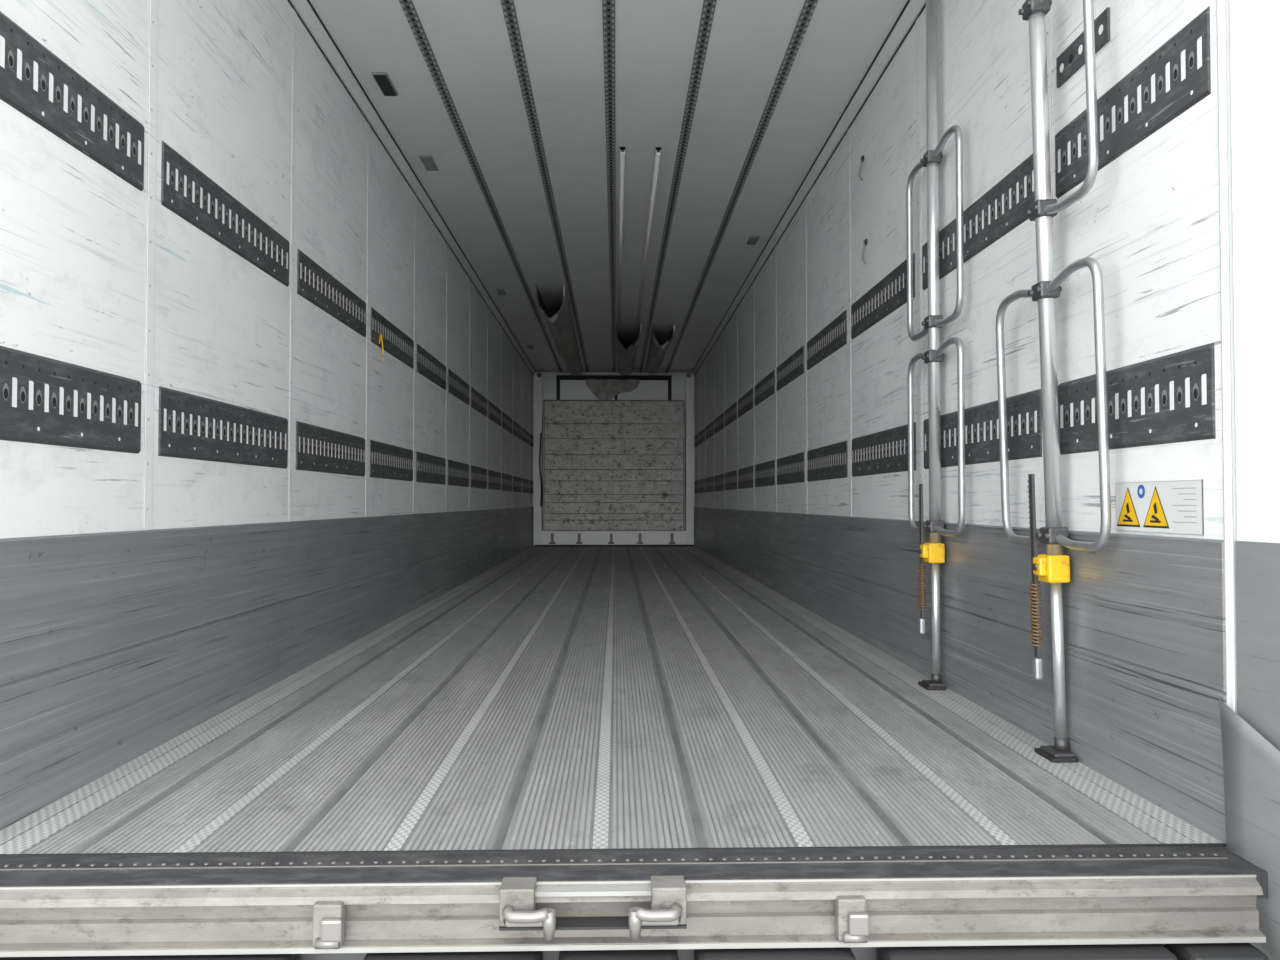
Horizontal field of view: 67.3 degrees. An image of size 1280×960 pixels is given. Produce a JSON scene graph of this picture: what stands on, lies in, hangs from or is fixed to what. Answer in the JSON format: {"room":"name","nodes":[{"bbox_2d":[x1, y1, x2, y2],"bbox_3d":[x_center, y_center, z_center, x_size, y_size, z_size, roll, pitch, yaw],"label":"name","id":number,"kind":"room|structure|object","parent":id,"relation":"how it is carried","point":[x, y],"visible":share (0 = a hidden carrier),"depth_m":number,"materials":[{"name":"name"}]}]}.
{"room":"loading area","nodes":[
{"label":"loading area","id":0,"kind":"room"},
{"bbox_2d":[0,0,532,538],"bbox_3d":[-1.506,-0.480,8.259,0.080,2.773,12.838,0,-1,-1],"label":"wall","id":1,"kind":"structure","parent":0,"point":[73,231],"depth_m":3.15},
{"bbox_2d":[0,507,532,830],"bbox_3d":[-1.459,0.559,8.187,0.011,0.593,12.738,0,-1,-1],"label":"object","id":2,"kind":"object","parent":1,"relation":"attached to","point":[115,646],"depth_m":2.73,"materials":[{"name":"grey metal"}]},
{"bbox_2d":[0,346,532,493],"bbox_3d":[-1.462,-0.036,8.205,0.007,0.193,12.688,0,-1,-1],"label":"rail","id":3,"kind":"object","parent":1,"relation":"attached to","point":[44,400],"visible":1,"depth_m":2.77,"materials":[{"name":"metal"}]},
{"bbox_2d":[0,11,532,446],"bbox_3d":[-1.462,-0.726,8.221,0.007,0.180,12.688,0,-1,-1],"label":"rail","id":4,"kind":"object","parent":1,"relation":"attached to","point":[34,81],"visible":1,"depth_m":2.77,"materials":[{"name":"metal"}]},
{"bbox_2d":[379,330,383,360],"bbox_3d":[-1.369,-0.712,5.089,0.019,0.158,0.088,0,-1,-1],"label":"tag","id":5,"kind":"object","parent":4,"relation":"hanging from","point":[380,331],"visible":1,"depth_m":5.10,"materials":[{"name":"yellow plastic"}]},
{"bbox_2d":[143,0,529,529],"bbox_3d":[-1.465,-0.746,8.280,0.003,2.020,11.400,0,-1,-1],"label":"trim","id":6,"kind":"structure","parent":1,"relation":"attached to","point":[153,4],"depth_m":3.72,"materials":[{"name":"white metal"}]},
{"bbox_2d":[0,843,1267,956],"bbox_3d":[-0.119,0.764,1.733,2.550,0.117,0.228,0,-1,-1],"label":"sill","id":7,"kind":"structure","parent":1,"relation":"attached to","point":[295,902],"depth_m":1.70,"materials":[{"name":"metal"}]},
{"bbox_2d":[0,943,1268,959],"bbox_3d":[-0.098,0.967,1.716,2.410,0.282,0.180,0,-1,-1],"label":"buffer","id":8,"kind":"object","parent":7,"relation":"attached to","point":[1180,951],"visible":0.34,"depth_m":1.67,"materials":[{"name":"black rubber"}]},
{"bbox_2d":[288,0,535,374],"bbox_3d":[-1.440,-1.760,8.259,0.052,0.053,12.700,0,-1,-1],"label":"trim","id":9,"kind":"structure","parent":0,"point":[304,9],"depth_m":5.11,"materials":[{"name":"grey metal"}]},
{"bbox_2d":[310,0,907,372],"bbox_3d":[-0.237,-1.825,8.322,2.460,0.080,12.838,0,-1,-1],"label":"ceiling","id":10,"kind":"structure","parent":0,"point":[562,40],"depth_m":5.06,"materials":[{"name":"grey metal"}]},
{"bbox_2d":[371,72,397,95],"bbox_3d":[-1.202,-1.864,4.535,0.070,0.015,0.240,0,-1,-1],"label":"ceiling lamp","id":11,"kind":"object","parent":10,"relation":"attached to","point":[382,79],"depth_m":4.51,"materials":[{"name":"black plastic"}]},
{"bbox_2d":[418,155,437,170],"bbox_3d":[-1.229,-1.840,5.585,0.070,0.015,0.240,0,-1,-1],"label":"ceiling lamp","id":12,"kind":"object","parent":10,"relation":"attached to","point":[427,160],"depth_m":5.57,"materials":[{"name":"grey plastic"}]},
{"bbox_2d":[399,0,562,371],"bbox_3d":[-1.036,-1.783,8.275,0.052,0.007,12.650,0,-1,-1],"label":"ceiling track","id":13,"kind":"object","parent":10,"relation":"attached to","point":[408,7],"depth_m":5.16,"materials":[{"name":"grey metal"}]},
{"bbox_2d":[496,289,505,294],"bbox_3d":[-1.304,-1.762,9.013,0.070,0.015,0.240,0,-1,-1],"label":"ceiling lamp","id":14,"kind":"object","parent":10,"relation":"attached to","point":[500,291],"depth_m":8.99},
{"bbox_2d":[500,0,588,371],"bbox_3d":[-0.636,-1.783,8.285,0.052,0.007,12.650,0,-1,-1],"label":"ceiling track","id":15,"kind":"object","parent":10,"relation":"attached to","point":[508,6],"depth_m":5.16,"materials":[{"name":"grey metal"}]},
{"bbox_2d":[535,285,581,375],"bbox_3d":[-0.885,-1.568,11.445,0.270,0.280,5.450,0,-1,-1],"label":"air duct","id":16,"kind":"object","parent":10,"relation":"hanging from","point":[560,325],"visible":1,"depth_m":10.27,"materials":[{"name":"fabric"}]},
{"bbox_2d":[602,0,615,371],"bbox_3d":[-0.236,-1.782,8.295,0.052,0.007,12.650,0,-1,-1],"label":"ceiling track","id":17,"kind":"object","parent":10,"relation":"attached to","point":[608,6],"depth_m":5.25,"materials":[{"name":"grey metal"}]},
{"bbox_2d":[615,322,641,374],"bbox_3d":[-0.173,-1.554,12.363,0.290,0.265,3.650,0,-1,-1],"label":"air duct","id":18,"kind":"object","parent":10,"relation":"hanging from","point":[625,356],"visible":1,"depth_m":12.15,"materials":[{"name":"fabric"}]},
{"bbox_2d":[618,147,661,323],"bbox_3d":[-0.061,-1.773,7.894,0.236,0.044,5.100,0,-1,-1],"label":"pole","id":19,"kind":"object","parent":10,"relation":"attached to","point":[622,150],"visible":1,"depth_m":6.62,"materials":[{"name":"white metal"}]},
{"bbox_2d":[646,324,674,372],"bbox_3d":[0.221,-1.568,12.424,0.240,0.236,3.550,0,-1,-1],"label":"air duct","id":20,"kind":"object","parent":10,"relation":"hanging from","point":[657,351],"visible":1,"depth_m":11.87,"materials":[{"name":"fabric"}]},
{"bbox_2d":[639,0,716,372],"bbox_3d":[0.164,-1.782,8.305,0.052,0.007,12.650,0,-1,-1],"label":"ceiling track","id":21,"kind":"object","parent":10,"relation":"attached to","point":[708,9],"depth_m":5.16,"materials":[{"name":"grey metal"}]},
{"bbox_2d":[665,0,817,372],"bbox_3d":[0.564,-1.782,8.315,0.052,0.007,12.650,0,-1,-1],"label":"ceiling track","id":22,"kind":"object","parent":10,"relation":"attached to","point":[809,6],"depth_m":5.16,"materials":[{"name":"grey metal"}]},
{"bbox_2d":[747,235,759,244],"bbox_3d":[0.851,-1.803,7.227,0.070,0.015,0.240,0,-1,-1],"label":"ceiling lamp","id":23,"kind":"object","parent":10,"relation":"attached to","point":[753,239],"depth_m":7.20,"materials":[{"name":"grey plastic"}]},
{"bbox_2d":[691,0,925,375],"bbox_3d":[0.968,-1.759,8.319,0.052,0.053,12.700,0,-1,-1],"label":"ceiling trim","id":24,"kind":"structure","parent":10,"relation":"attached to","point":[912,9],"depth_m":5.12,"materials":[{"name":"grey metal"}]},
{"bbox_2d":[0,546,1221,853],"bbox_3d":[-0.235,0.906,8.211,2.460,0.100,12.734,0,-1,-1],"label":"floor","id":25,"kind":"structure","parent":0,"point":[551,697],"depth_m":2.63,"materials":[{"name":"metal"}]},
{"bbox_2d":[534,372,693,546],"bbox_3d":[-0.391,-0.304,14.473,2.380,2.603,0.260,0,-1,-1],"label":"frame","id":26,"kind":"object","parent":25,"relation":"on","point":[547,386],"visible":0.91,"depth_m":14.41,"materials":[{"name":"white paint"}]},
{"bbox_2d":[539,433,541,506],"bbox_3d":[-1.479,-0.155,14.299,0.044,1.102,0.065,1,-1,-24],"label":"cable","id":27,"kind":"object","parent":26,"relation":"hanging from","point":[540,433],"visible":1,"depth_m":14.29,"materials":[{"name":"black rubber"}]},
{"bbox_2d":[586,379,638,399],"bbox_3d":[-0.408,-1.340,14.376,0.800,0.328,0.079,0,-1,-1],"label":"skirt","id":28,"kind":"object","parent":26,"relation":"attached to","point":[607,389],"visible":1,"depth_m":14.38,"materials":[{"name":"fabric"}]},
{"bbox_2d":[543,400,683,530],"bbox_3d":[-0.387,-0.220,14.314,2.090,1.940,0.096,0,-1,-1],"label":"board","id":29,"kind":"object","parent":26,"relation":"attached to","point":[608,464],"visible":1,"depth_m":14.27,"materials":[{"name":"grey wood"}]},
{"bbox_2d":[906,0,965,689],"bbox_3d":[1.053,-0.567,3.496,0.085,2.630,0.573,0,-1,-1],"label":"bar","id":30,"kind":"object","parent":25,"relation":"on","point":[933,552],"visible":1,"depth_m":3.47,"materials":[{"name":"white metal"}]},
{"bbox_2d":[996,0,1110,762],"bbox_3d":[1.055,-0.588,2.558,0.085,2.630,0.603,-2,-1,-1],"label":"bar","id":31,"kind":"object","parent":25,"relation":"on","point":[1053,567],"visible":1,"depth_m":2.52,"materials":[{"name":"white metal"}]},
{"bbox_2d":[533,372,694,545],"bbox_3d":[-0.396,-0.293,14.655,2.460,2.693,0.100,0,-1,-1],"label":"wall","id":32,"kind":"structure","parent":0,"point":[557,373],"depth_m":14.63,"materials":[{"name":"grey metal"}]},
{"bbox_2d":[695,0,1223,539],"bbox_3d":[1.024,-0.478,8.322,0.099,2.773,12.838,0,-1,-1],"label":"wall","id":33,"kind":"structure","parent":0,"point":[1149,218],"depth_m":3.14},
{"bbox_2d":[698,9,1052,516],"bbox_3d":[0.991,-0.744,8.342,0.003,2.020,11.400,0,-1,-1],"label":"trim panel seams","id":34,"kind":"object","parent":33,"relation":"attached to","point":[1048,16],"depth_m":4.91,"materials":[{"name":"white metal"}]},
{"bbox_2d":[695,6,1210,446],"bbox_3d":[0.991,-0.725,8.282,0.007,0.180,12.688,0,-1,-1],"label":"rail","id":35,"kind":"object","parent":33,"relation":"attached to","point":[1174,78],"visible":0.98,"depth_m":2.60,"materials":[{"name":"metal"}]},
{"bbox_2d":[695,343,1215,493],"bbox_3d":[0.991,-0.035,8.266,0.007,0.193,12.688,0,-1,-1],"label":"rail","id":36,"kind":"object","parent":33,"relation":"attached to","point":[1170,398],"visible":0.96,"depth_m":2.56,"materials":[{"name":"metal"}]},
{"bbox_2d":[694,507,1225,843],"bbox_3d":[0.989,0.560,8.248,0.011,0.593,12.738,0,-1,-1],"label":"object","id":37,"kind":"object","parent":33,"relation":"attached to","point":[1144,615],"depth_m":2.55,"materials":[{"name":"grey metal"}]},
{"bbox_2d":[1056,7,1109,87],"bbox_3d":[1.135,-1.106,2.470,0.008,0.080,0.270,0,-1,-1],"label":"plate","id":38,"kind":"object","parent":33,"relation":"attached to","point":[1072,58],"visible":0.84,"depth_m":2.48,"materials":[{"name":"metal"}]},
{"bbox_2d":[1115,479,1203,534],"bbox_3d":[1.146,0.060,2.133,0.003,0.114,0.340,0,-1,-1],"label":"warning sticker","id":39,"kind":"object","parent":33,"relation":"attached to","point":[1173,507],"visible":1,"depth_m":2.11,"materials":[{"name":"white"}]},
{"bbox_2d":[1216,0,1237,713],"bbox_3d":[-0.076,-0.611,1.864,2.630,2.883,0.025,0,-1,-1],"label":"frame","id":40,"kind":"object","parent":33,"relation":"attached to","point":[1222,6],"depth_m":1.88,"materials":[{"name":"white metal"}]},
{"bbox_2d":[1229,0,1279,750],"bbox_3d":[1.222,-0.610,1.257,0.076,2.733,1.250,0,-1,-3],"label":"leaf","id":41,"kind":"object","parent":33,"relation":"attached to","point":[1254,24],"visible":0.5,"depth_m":1.81,"materials":[{"name":"white paint"}]},
{"bbox_2d":[1219,699,1279,959],"bbox_3d":[1.155,0.797,1.459,0.025,0.760,0.800,0,-1,-3],"label":"kick plate","id":42,"kind":"object","parent":41,"relation":"attached to","point":[1251,763],"visible":0.75,"depth_m":1.77,"materials":[{"name":"grey metal"}]}
]}

